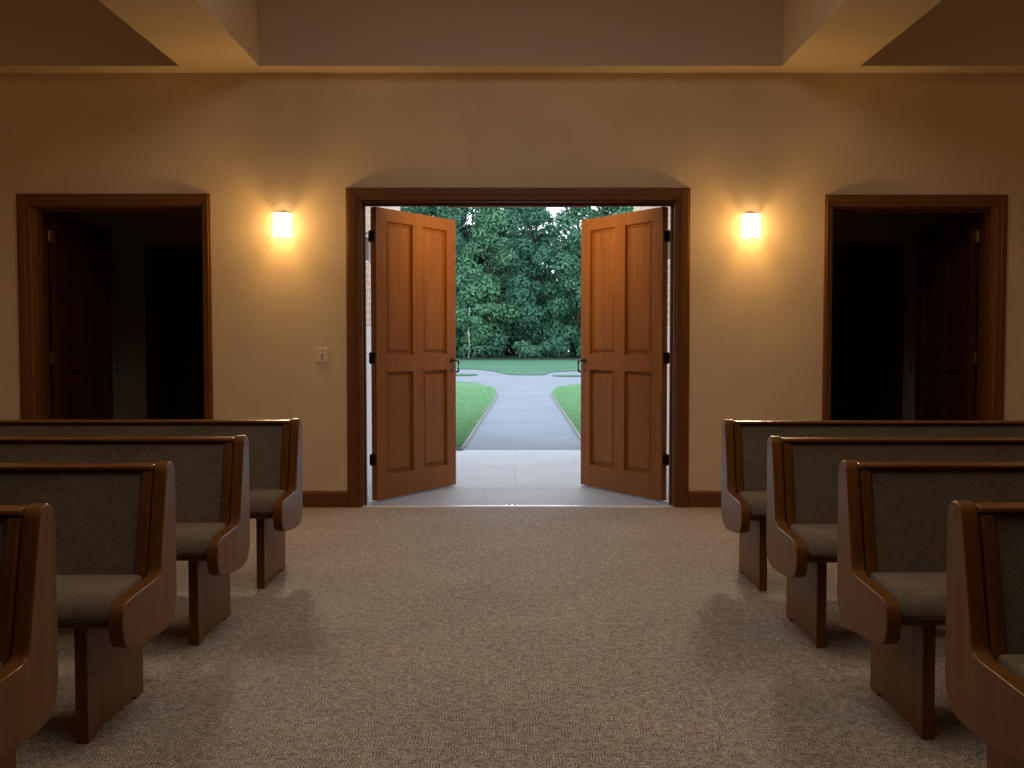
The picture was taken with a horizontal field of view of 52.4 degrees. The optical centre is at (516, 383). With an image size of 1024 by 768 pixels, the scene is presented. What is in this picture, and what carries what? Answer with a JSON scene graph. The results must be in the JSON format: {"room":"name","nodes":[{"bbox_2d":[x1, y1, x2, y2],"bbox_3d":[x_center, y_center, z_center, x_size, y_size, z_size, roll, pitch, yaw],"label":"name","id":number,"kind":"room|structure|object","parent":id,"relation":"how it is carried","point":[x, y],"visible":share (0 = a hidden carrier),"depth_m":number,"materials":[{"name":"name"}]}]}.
{"room":"house of worship","nodes":[
{"label":"house of worship","id":0,"kind":"room"},
{"bbox_2d":[47,212,201,419],"bbox_3d":[-3.650,-1.105,10.027,3.900,4.000,3.270,0,2,0],"label":"wall","id":1,"kind":"structure","parent":0,"point":[129,231],"depth_m":11.46,"materials":[{"name":"paint"}]},
{"bbox_2d":[144,244,201,419],"bbox_3d":[-3.470,-0.350,11.466,1.220,2.370,0.060,0,2,0],"label":"door frame","id":2,"kind":"structure","parent":1,"relation":"attached to","point":[149,248],"depth_m":11.41,"materials":[{"name":"brown wood"}]},
{"bbox_2d":[152,253,203,419],"bbox_3d":[-3.485,-0.304,11.425,1.090,2.258,0.132,0,2,0],"label":"door","id":3,"kind":"structure","parent":1,"relation":"in","point":[177,292],"depth_m":11.43,"materials":[{"name":"brown wood"}]},
{"bbox_2d":[366,207,399,326],"bbox_3d":[-3.575,-1.451,11.114,4.050,4.600,5.470,0,2,0],"label":"wall","id":4,"kind":"structure","parent":0,"point":[368,266],"depth_m":10.86,"materials":[{"name":"brick"}]},
{"bbox_2d":[366,234,369,263],"bbox_3d":[-1.595,-1.403,10.575,0.050,0.310,1.050,0,2,0],"label":"window","id":5,"kind":"structure","parent":4,"relation":"in","point":[367,241],"depth_m":11.06,"materials":[{"name":"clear glass"}]},
{"bbox_2d":[366,326,371,468],"bbox_3d":[-1.640,0.117,11.180,0.220,1.460,5.470,0,2,0],"label":"plinth","id":6,"kind":"object","parent":4,"relation":"attached to","point":[368,329],"depth_m":10.71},
{"bbox_2d":[16,507,986,767],"bbox_3d":[0.000,1.301,1.897,10.800,0.120,12.680,0,2,0],"label":"floor","id":7,"kind":"structure","parent":0,"point":[386,637],"depth_m":4.27,"materials":[{"name":"carpet"}]},
{"bbox_2d":[0,503,57,767],"bbox_3d":[-3.209,0.769,2.626,3.902,0.882,0.588,0,2,0],"label":"pew","id":8,"kind":"object","parent":7,"relation":"on","point":[28,580],"visible":1,"depth_m":2.72,"materials":[{"name":"wood"}]},
{"bbox_2d":[0,516,10,584],"bbox_3d":[-3.210,0.538,2.734,3.728,0.377,0.118,0,2,0],"label":"cushion","id":9,"kind":"object","parent":8,"relation":"on","point":[5,521],"depth_m":2.73,"materials":[{"name":"fabric"}]},
{"bbox_2d":[0,461,176,743],"bbox_3d":[-3.200,0.728,3.592,3.902,0.882,0.588,0,2,0],"label":"pew","id":10,"kind":"object","parent":7,"relation":"on","point":[115,523],"visible":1,"depth_m":3.67,"materials":[{"name":"wood"}]},
{"bbox_2d":[0,470,144,574],"bbox_3d":[-3.201,0.498,3.700,3.728,0.377,0.118,0,2,0],"label":"cushion","id":11,"kind":"object","parent":10,"relation":"on","point":[99,514],"depth_m":3.69,"materials":[{"name":"fabric"}]},
{"bbox_2d":[56,575,141,622],"bbox_3d":[-3.201,0.716,3.493,3.784,0.096,0.335,0,2,0],"label":"seat cushion","id":12,"kind":"object","parent":10,"relation":"on","point":[80,598],"depth_m":3.38,"materials":[{"name":"fabric"}]},
{"bbox_2d":[0,435,249,645],"bbox_3d":[-3.196,0.683,4.655,3.902,0.882,0.648,0,2,0],"label":"pew","id":13,"kind":"object","parent":7,"relation":"on","point":[212,504],"visible":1,"depth_m":4.72,"materials":[{"name":"wood"}]},
{"bbox_2d":[0,442,225,522],"bbox_3d":[-3.197,0.454,4.733,3.728,0.377,0.118,0,2,0],"label":"cushion","id":14,"kind":"object","parent":13,"relation":"on","point":[200,467],"depth_m":4.73,"materials":[{"name":"fabric"}]},
{"bbox_2d":[176,523,225,555],"bbox_3d":[-3.197,0.672,4.526,3.784,0.096,0.335,0,2,0],"label":"seat cushion","id":15,"kind":"object","parent":13,"relation":"on","point":[192,539],"depth_m":4.40,"materials":[{"name":"fabric"}]},
{"bbox_2d":[0,418,302,587],"bbox_3d":[-3.162,0.639,5.688,3.902,0.882,0.648,0,2,0],"label":"pew","id":16,"kind":"object","parent":7,"relation":"on","point":[275,446],"visible":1,"depth_m":5.76,"materials":[{"name":"brown wood"}]},
{"bbox_2d":[0,424,282,488],"bbox_3d":[-3.163,0.410,5.766,3.728,0.377,0.118,0,2,0],"label":"cushion","id":17,"kind":"object","parent":16,"relation":"on","point":[265,440],"depth_m":5.77,"materials":[{"name":"fabric"}]},
{"bbox_2d":[249,489,284,514],"bbox_3d":[-3.163,0.629,5.559,3.784,0.096,0.335,0,2,0],"label":"seat cushion","id":18,"kind":"object","parent":16,"relation":"on","point":[262,501],"depth_m":5.43,"materials":[{"name":"fabric"}]},
{"bbox_2d":[363,505,672,506],"bbox_3d":[0.008,0.969,8.242,2.456,0.008,0.052,0,2,0],"label":"threshold","id":19,"kind":"object","parent":7,"relation":"on","point":[363,505],"visible":1,"depth_m":8.24,"materials":[{"name":"metal"}]},
{"bbox_2d":[721,419,1023,590],"bbox_3d":[3.094,0.642,5.628,3.902,0.882,0.648,0,2,0],"label":"pew","id":20,"kind":"object","parent":7,"relation":"on","point":[744,442],"visible":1,"depth_m":5.70,"materials":[{"name":"brown wood"}]},
{"bbox_2d":[739,491,766,516],"bbox_3d":[3.095,0.631,5.499,3.784,0.096,0.335,0,2,0],"label":"seat cushion","id":21,"kind":"object","parent":20,"relation":"on","point":[756,501],"depth_m":5.37,"materials":[{"name":"fabric"}]},
{"bbox_2d":[741,424,1023,490],"bbox_3d":[3.095,0.413,5.706,3.728,0.377,0.118,0,2,0],"label":"cushion","id":22,"kind":"object","parent":20,"relation":"on","point":[754,437],"depth_m":5.71,"materials":[{"name":"fabric"}]},
{"bbox_2d":[766,436,1023,647],"bbox_3d":[3.104,0.684,4.619,3.902,0.882,0.648,0,2,0],"label":"pew","id":23,"kind":"object","parent":7,"relation":"on","point":[802,515],"visible":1,"depth_m":4.69,"materials":[{"name":"wood"}]},
{"bbox_2d":[790,524,837,557],"bbox_3d":[3.105,0.674,4.490,3.784,0.096,0.335,0,2,0],"label":"seat cushion","id":24,"kind":"object","parent":23,"relation":"on","point":[819,540],"depth_m":4.37,"materials":[{"name":"fabric"}]},
{"bbox_2d":[790,442,1023,523],"bbox_3d":[3.105,0.455,4.697,3.728,0.377,0.118,0,2,0],"label":"cushion","id":25,"kind":"object","parent":23,"relation":"on","point":[814,466],"depth_m":4.70,"materials":[{"name":"fabric"}]},
{"bbox_2d":[837,460,1023,738],"bbox_3d":[3.136,0.726,3.628,3.902,0.882,0.588,0,2,0],"label":"pew","id":26,"kind":"object","parent":7,"relation":"on","point":[893,516],"visible":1,"depth_m":3.71,"materials":[{"name":"wood"}]},
{"bbox_2d":[870,572,946,619],"bbox_3d":[3.137,0.715,3.529,3.784,0.096,0.335,0,2,0],"label":"seat cushion","id":27,"kind":"object","parent":26,"relation":"on","point":[918,595],"depth_m":3.42,"materials":[{"name":"fabric"}]},
{"bbox_2d":[868,469,1023,571],"bbox_3d":[3.137,0.496,3.736,3.728,0.377,0.118,0,2,0],"label":"cushion","id":28,"kind":"object","parent":26,"relation":"on","point":[908,508],"depth_m":3.73,"materials":[{"name":"fabric"}]},
{"bbox_2d":[945,500,1023,767],"bbox_3d":[3.144,0.767,2.674,3.902,0.882,0.588,0,2,0],"label":"pew","id":29,"kind":"object","parent":7,"relation":"on","point":[984,634],"visible":1,"depth_m":2.76,"materials":[{"name":"wood"}]},
{"bbox_2d":[990,513,1023,653],"bbox_3d":[3.145,0.536,2.782,3.728,0.377,0.118,0,2,0],"label":"cushion","id":30,"kind":"object","parent":29,"relation":"on","point":[1006,529],"depth_m":2.76,"materials":[{"name":"fabric"}]},
{"bbox_2d":[997,654,1023,679],"bbox_3d":[3.145,0.755,2.575,3.784,0.096,0.335,0,2,0],"label":"seat cushion","id":31,"kind":"object","parent":29,"relation":"on","point":[1014,663],"depth_m":2.65,"materials":[{"name":"fabric"}]},
{"bbox_2d":[0,73,1023,492],"bbox_3d":[0.000,-1.330,8.256,10.800,4.600,0.250,0,2,0],"label":"wall","id":32,"kind":"structure","parent":0,"point":[772,146],"depth_m":8.12,"materials":[{"name":"paint"}]},
{"bbox_2d":[48,214,117,419],"bbox_3d":[-3.703,-0.232,8.951,0.132,2.323,1.070,0,2,2],"label":"door","id":33,"kind":"structure","parent":32,"relation":"in","point":[81,359],"depth_m":8.88,"materials":[{"name":"brown wood"}]},
{"bbox_2d":[16,194,212,419],"bbox_3d":[-3.147,-0.260,8.286,1.510,2.459,0.288,0,2,0],"label":"door frame","id":34,"kind":"structure","parent":32,"relation":"attached to","point":[31,209],"depth_m":8.14,"materials":[{"name":"brown wood"}]},
{"bbox_2d":[273,211,288,235],"bbox_3d":[-1.830,-1.243,8.081,0.140,0.207,0.107,0,2,0],"label":"wall sconce","id":35,"kind":"object","parent":32,"relation":"attached to","point":[282,218],"visible":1,"depth_m":8.12,"materials":[{"name":"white glass"}]},
{"bbox_2d":[316,348,327,361],"bbox_3d":[-1.532,-0.228,8.168,0.096,0.112,0.019,0,2,0],"label":"light switch","id":36,"kind":"object","parent":32,"relation":"attached to","point":[321,353],"visible":1,"depth_m":8.17,"materials":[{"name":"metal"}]},
{"bbox_2d":[303,490,347,506],"bbox_3d":[-1.865,0.907,8.216,1.050,0.132,0.020,0,2,0],"label":"baseboard","id":37,"kind":"structure","parent":32,"relation":"attached to","point":[311,498],"depth_m":8.21,"materials":[{"name":"brown wood"}]},
{"bbox_2d":[368,207,458,500],"bbox_3d":[-0.847,-0.258,8.885,0.132,2.381,1.160,1,3,31],"label":"door","id":38,"kind":"structure","parent":32,"relation":"in","point":[412,356],"depth_m":8.85,"materials":[{"name":"brown wood"}]},
{"bbox_2d":[346,188,689,507],"bbox_3d":[0.008,-0.283,8.285,2.686,2.506,0.288,0,2,0],"label":"door frame","id":39,"kind":"structure","parent":32,"relation":"attached to","point":[357,199],"depth_m":8.15,"materials":[{"name":"brown wood"}]},
{"bbox_2d":[450,207,585,207],"bbox_3d":[0.008,-1.425,8.342,1.100,0.018,0.030,0,2,0],"label":"lamp","id":40,"kind":"object","parent":32,"relation":"attached to","point":[450,207],"visible":0.49,"depth_m":8.34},
{"bbox_2d":[577,207,669,500],"bbox_3d":[0.878,-0.258,8.881,0.132,2.381,1.160,-2,3,-32],"label":"door","id":41,"kind":"structure","parent":32,"relation":"in","point":[625,357],"depth_m":8.84,"materials":[{"name":"brown wood"}]},
{"bbox_2d":[688,490,720,506],"bbox_3d":[1.877,0.907,8.216,1.045,0.132,0.020,0,2,0],"label":"baseboard","id":42,"kind":"structure","parent":32,"relation":"attached to","point":[696,498],"depth_m":8.21,"materials":[{"name":"brown wood"}]},
{"bbox_2d":[744,212,759,236],"bbox_3d":[1.827,-1.236,8.082,0.140,0.207,0.107,0,2,0],"label":"wall sconce","id":43,"kind":"object","parent":32,"relation":"attached to","point":[750,219],"visible":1,"depth_m":8.12,"materials":[{"name":"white glass"}]},
{"bbox_2d":[822,195,1007,419],"bbox_3d":[3.114,-0.257,8.287,1.424,2.452,0.288,0,2,0],"label":"door frame","id":44,"kind":"structure","parent":32,"relation":"attached to","point":[993,209],"depth_m":8.15,"materials":[{"name":"brown wood"}]},
{"bbox_2d":[910,214,979,419],"bbox_3d":[3.648,-0.232,8.951,0.132,2.323,1.070,0,2,-2],"label":"door","id":45,"kind":"structure","parent":32,"relation":"in","point":[947,251],"depth_m":8.88,"materials":[{"name":"brown wood"}]},
{"bbox_2d":[634,207,669,325],"bbox_3d":[3.575,-1.451,11.114,4.050,4.600,5.470,0,2,0],"label":"wall","id":46,"kind":"structure","parent":0,"point":[635,208],"depth_m":10.64,"materials":[{"name":"brick"}]},
{"bbox_2d":[667,326,669,469],"bbox_3d":[1.640,0.117,11.180,0.220,1.460,5.470,0,2,0],"label":"plinth","id":47,"kind":"object","parent":46,"relation":"attached to","point":[668,329],"visible":0.01,"depth_m":10.50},
{"bbox_2d":[668,242,669,261],"bbox_3d":[1.595,-1.403,10.575,0.050,0.310,1.050,0,2,0],"label":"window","id":48,"kind":"structure","parent":46,"relation":"in","point":[668,242],"depth_m":10.84,"materials":[{"name":"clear glass"}]},
{"bbox_2d":[833,213,979,419],"bbox_3d":[3.650,-1.105,10.027,3.900,4.000,3.270,0,2,0],"label":"wall","id":49,"kind":"structure","parent":0,"point":[848,228],"depth_m":11.44,"materials":[{"name":"paint"}]},
{"bbox_2d":[831,253,897,419],"bbox_3d":[3.625,-0.304,11.425,1.090,2.258,0.132,0,2,0],"label":"door","id":50,"kind":"structure","parent":49,"relation":"in","point":[864,285],"depth_m":11.43,"materials":[{"name":"brown wood"}]},
{"bbox_2d":[833,244,904,419],"bbox_3d":[3.640,-0.350,11.466,1.220,2.370,0.060,0,2,0],"label":"door frame","id":51,"kind":"structure","parent":49,"relation":"attached to","point":[898,248],"depth_m":11.41,"materials":[{"name":"brown wood"}]},
{"bbox_3d":[0.000,-3.180,1.707,10.800,0.150,12.680,0,2,0],"label":"ceiling","id":52,"kind":"structure","parent":0,"visible":0},
{"bbox_2d":[99,0,258,65],"bbox_3d":[-2.257,-2.624,1.628,0.605,0.955,12.475,0,2,0],"label":"ceiling beam","id":53,"kind":"structure","parent":52,"relation":"attached to","point":[188,32],"depth_m":7.07,"materials":[{"name":"paint"}]},
{"bbox_2d":[0,0,1023,72],"bbox_3d":[0.000,-2.892,7.962,10.800,0.955,0.205,0,2,0],"label":"ceiling beam","id":54,"kind":"structure","parent":52,"relation":"attached to","point":[37,36],"depth_m":7.87,"materials":[{"name":"paint"}]},
{"bbox_2d":[782,0,941,65],"bbox_3d":[2.305,-2.624,1.628,0.590,0.955,12.475,0,2,0],"label":"ceiling beam","id":55,"kind":"structure","parent":52,"relation":"attached to","point":[815,32],"depth_m":7.08,"materials":[{"name":"paint"}]},
{"label":"outside","id":56,"kind":"structure","parent":0,"visible":0},
{"bbox_2d":[456,369,580,449],"bbox_3d":[0.000,-0.180,37.251,80.000,0.150,49.550,0,2,0],"label":"pathway","id":57,"kind":"structure","parent":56,"point":[524,414],"depth_m":17.73,"materials":[{"name":"grey concrete"}]},
{"bbox_2d":[456,373,476,375],"bbox_3d":[-2.400,-0.291,38.822,1.840,0.140,2.100,0,2,0],"label":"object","id":58,"kind":"object","parent":57,"relation":"on","point":[457,374],"visible":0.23,"depth_m":38.62,"materials":[{"name":"green plant"}]},
{"bbox_2d":[456,391,496,450],"bbox_3d":[-0.585,0.487,19.983,0.192,0.078,15.160,0,2,0],"label":"edging","id":59,"kind":"object","parent":57,"relation":"on","point":[464,445],"visible":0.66,"depth_m":15.33,"materials":[{"name":"concrete"}]},
{"bbox_2d":[551,392,580,440],"bbox_3d":[0.847,0.497,19.728,0.144,0.078,14.458,0,2,0],"label":"edging","id":60,"kind":"object","parent":57,"relation":"on","point":[554,399],"visible":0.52,"depth_m":17.13,"materials":[{"name":"concrete"}]},
{"bbox_2d":[553,375,580,376],"bbox_3d":[2.500,-0.245,37.723,2.400,0.140,1.200,0,2,0],"label":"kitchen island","id":61,"kind":"object","parent":57,"relation":"on","point":[553,375],"visible":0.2,"depth_m":37.53,"materials":[{"name":"green plant"}]},
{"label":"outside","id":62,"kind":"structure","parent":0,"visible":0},
{"bbox_2d":[456,381,495,447],"bbox_3d":[-19.250,0.342,23.973,37.500,0.130,23.126,0,2,0],"label":"lawn","id":63,"kind":"structure","parent":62,"point":[458,383],"depth_m":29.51,"materials":[{"name":"green plant"}]},
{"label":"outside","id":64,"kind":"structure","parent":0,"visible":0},
{"bbox_2d":[552,383,580,434],"bbox_3d":[19.421,0.340,24.016,37.158,0.130,23.040,0,2,0],"label":"lawn","id":65,"kind":"structure","parent":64,"point":[577,384],"depth_m":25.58,"materials":[{"name":"green plant"}]},
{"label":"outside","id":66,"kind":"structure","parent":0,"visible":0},
{"bbox_2d":[456,360,580,374],"bbox_3d":[0.000,-0.859,52.359,76.000,0.130,27.302,0,2,0],"label":"lawn","id":67,"kind":"structure","parent":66,"point":[509,367],"depth_m":50.68,"materials":[{"name":"green plant"}]},
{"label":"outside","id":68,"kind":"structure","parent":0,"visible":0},
{"bbox_2d":[367,450,668,504],"bbox_3d":[0.000,0.942,10.379,3.100,0.120,4.240,0,2,0],"label":"paving","id":69,"kind":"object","parent":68,"point":[483,477],"visible":0.42,"depth_m":9.38,"materials":[{"name":"stone"}]},
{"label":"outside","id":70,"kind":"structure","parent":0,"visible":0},
{"bbox_2d":[456,353,580,359],"bbox_3d":[0.000,-2.234,85.982,90.000,0.235,48.000,0,2,0],"label":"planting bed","id":71,"kind":"structure","parent":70,"point":[505,357],"depth_m":72.31,"materials":[{"name":"green plant"}]},
{"bbox_2d":[400,207,410,212],"bbox_3d":[-10.250,-9.566,77.472,6.803,15.153,5.786,-1,3,-17],"label":"tree","id":72,"kind":"object","parent":71,"relation":"on","point":[404,209],"visible":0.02,"depth_m":76.75,"materials":[{"name":"green plant"}]},
{"bbox_2d":[400,207,460,290],"bbox_3d":[-8.263,-11.371,84.329,8.163,18.184,6.943,2,3,37],"label":"tree","id":73,"kind":"object","parent":71,"relation":"on","point":[412,209],"visible":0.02,"depth_m":83.33,"materials":[{"name":"green plant"}]},
{"bbox_2d":[416,207,477,335],"bbox_3d":[-6.110,-8.706,76.543,6.263,13.763,7.109,0,2,-7],"label":"tree","id":74,"kind":"object","parent":71,"relation":"on","point":[442,212],"visible":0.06,"depth_m":75.12,"materials":[{"name":"green plant"}]},
{"bbox_2d":[456,333,470,357],"bbox_3d":[-4.841,-2.820,75.087,2.618,2.169,3.141,2,3,33],"label":"shrub","id":75,"kind":"object","parent":71,"relation":"on","point":[464,352],"visible":0.2,"depth_m":74.88,"materials":[{"name":"green plant"}]},
{"bbox_2d":[456,303,487,357],"bbox_3d":[-3.371,-3.779,73.465,2.642,3.923,2.118,0,2,0],"label":"sapling","id":76,"kind":"object","parent":71,"relation":"on","point":[462,315],"visible":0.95,"depth_m":73.36,"materials":[{"name":"green plant"}]},
{"bbox_2d":[456,208,507,352],"bbox_3d":[-3.764,-11.309,86.428,8.027,17.881,6.827,-2,3,-34],"label":"tree","id":77,"kind":"object","parent":71,"relation":"on","point":[465,229],"visible":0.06,"depth_m":85.77,"materials":[{"name":"green plant"}]},
{"bbox_2d":[456,208,526,357],"bbox_3d":[-2.006,-7.810,75.763,5.986,11.967,5.217,-2,3,-36],"label":"tree","id":78,"kind":"object","parent":71,"relation":"on","point":[488,281],"visible":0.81,"depth_m":74.86,"materials":[{"name":"green plant"}]},
{"bbox_2d":[476,333,509,357],"bbox_3d":[-1.826,-2.717,74.867,2.356,1.952,2.827,-1,3,-25],"label":"shrub","id":79,"kind":"object","parent":71,"relation":"on","point":[493,346],"visible":0.94,"depth_m":74.44,"materials":[{"name":"green plant"}]},
{"bbox_2d":[466,208,549,354],"bbox_3d":[-0.695,-10.280,87.125,8.294,16.057,7.307,0,2,2],"label":"tree","id":80,"kind":"object","parent":71,"relation":"on","point":[511,218],"visible":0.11,"depth_m":85.83,"materials":[{"name":"green plant"}]},
{"bbox_2d":[460,229,580,354],"bbox_3d":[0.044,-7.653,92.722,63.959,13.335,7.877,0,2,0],"label":"tree","id":81,"kind":"object","parent":71,"relation":"on","point":[509,350],"visible":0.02,"depth_m":91.16,"materials":[{"name":"green plant"}]},
{"bbox_2d":[512,340,543,357],"bbox_3d":[0.758,-2.501,74.160,2.139,1.391,1.746,2,3,40],"label":"shrub","id":82,"kind":"object","parent":71,"relation":"on","point":[525,349],"visible":1,"depth_m":73.91,"materials":[{"name":"green plant"}]},
{"bbox_2d":[502,208,569,356],"bbox_3d":[1.377,-8.464,76.509,4.976,13.032,5.850,2,3,41],"label":"tree","id":83,"kind":"object","parent":71,"relation":"on","point":[529,324],"visible":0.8,"depth_m":75.45,"materials":[{"name":"green plant"}]},
{"bbox_2d":[538,331,573,357],"bbox_3d":[2.850,-2.825,75.216,2.618,2.169,3.141,2,3,41],"label":"shrub","id":84,"kind":"object","parent":71,"relation":"on","point":[558,346],"visible":0.95,"depth_m":74.42,"materials":[{"name":"green plant"}]},
{"bbox_2d":[537,207,597,357],"bbox_3d":[4.960,-8.243,75.586,5.871,12.903,6.665,-1,3,-28],"label":"tree","id":85,"kind":"object","parent":71,"relation":"on","point":[568,256],"visible":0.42,"depth_m":75.28,"materials":[{"name":"green plant"}]},
{"bbox_2d":[571,331,580,355],"bbox_3d":[5.316,-2.814,74.943,2.618,2.169,3.141,-1,3,-16],"label":"shrub","id":86,"kind":"object","parent":71,"relation":"on","point":[575,340],"visible":0.12,"depth_m":74.90,"materials":[{"name":"green plant"}]},
{"bbox_2d":[568,207,620,328],"bbox_3d":[8.192,-9.546,86.400,6.654,14.623,7.553,-1,3,-16],"label":"tree","id":87,"kind":"object","parent":71,"relation":"on","point":[601,211],"visible":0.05,"depth_m":86.05,"materials":[{"name":"green plant"}]},
{"bbox_2d":[612,207,633,214],"bbox_3d":[8.463,-8.095,76.808,6.275,12.455,5.499,2,3,38],"label":"tree","id":88,"kind":"object","parent":71,"relation":"on","point":[623,209],"visible":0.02,"depth_m":75.90,"materials":[{"name":"green plant"}]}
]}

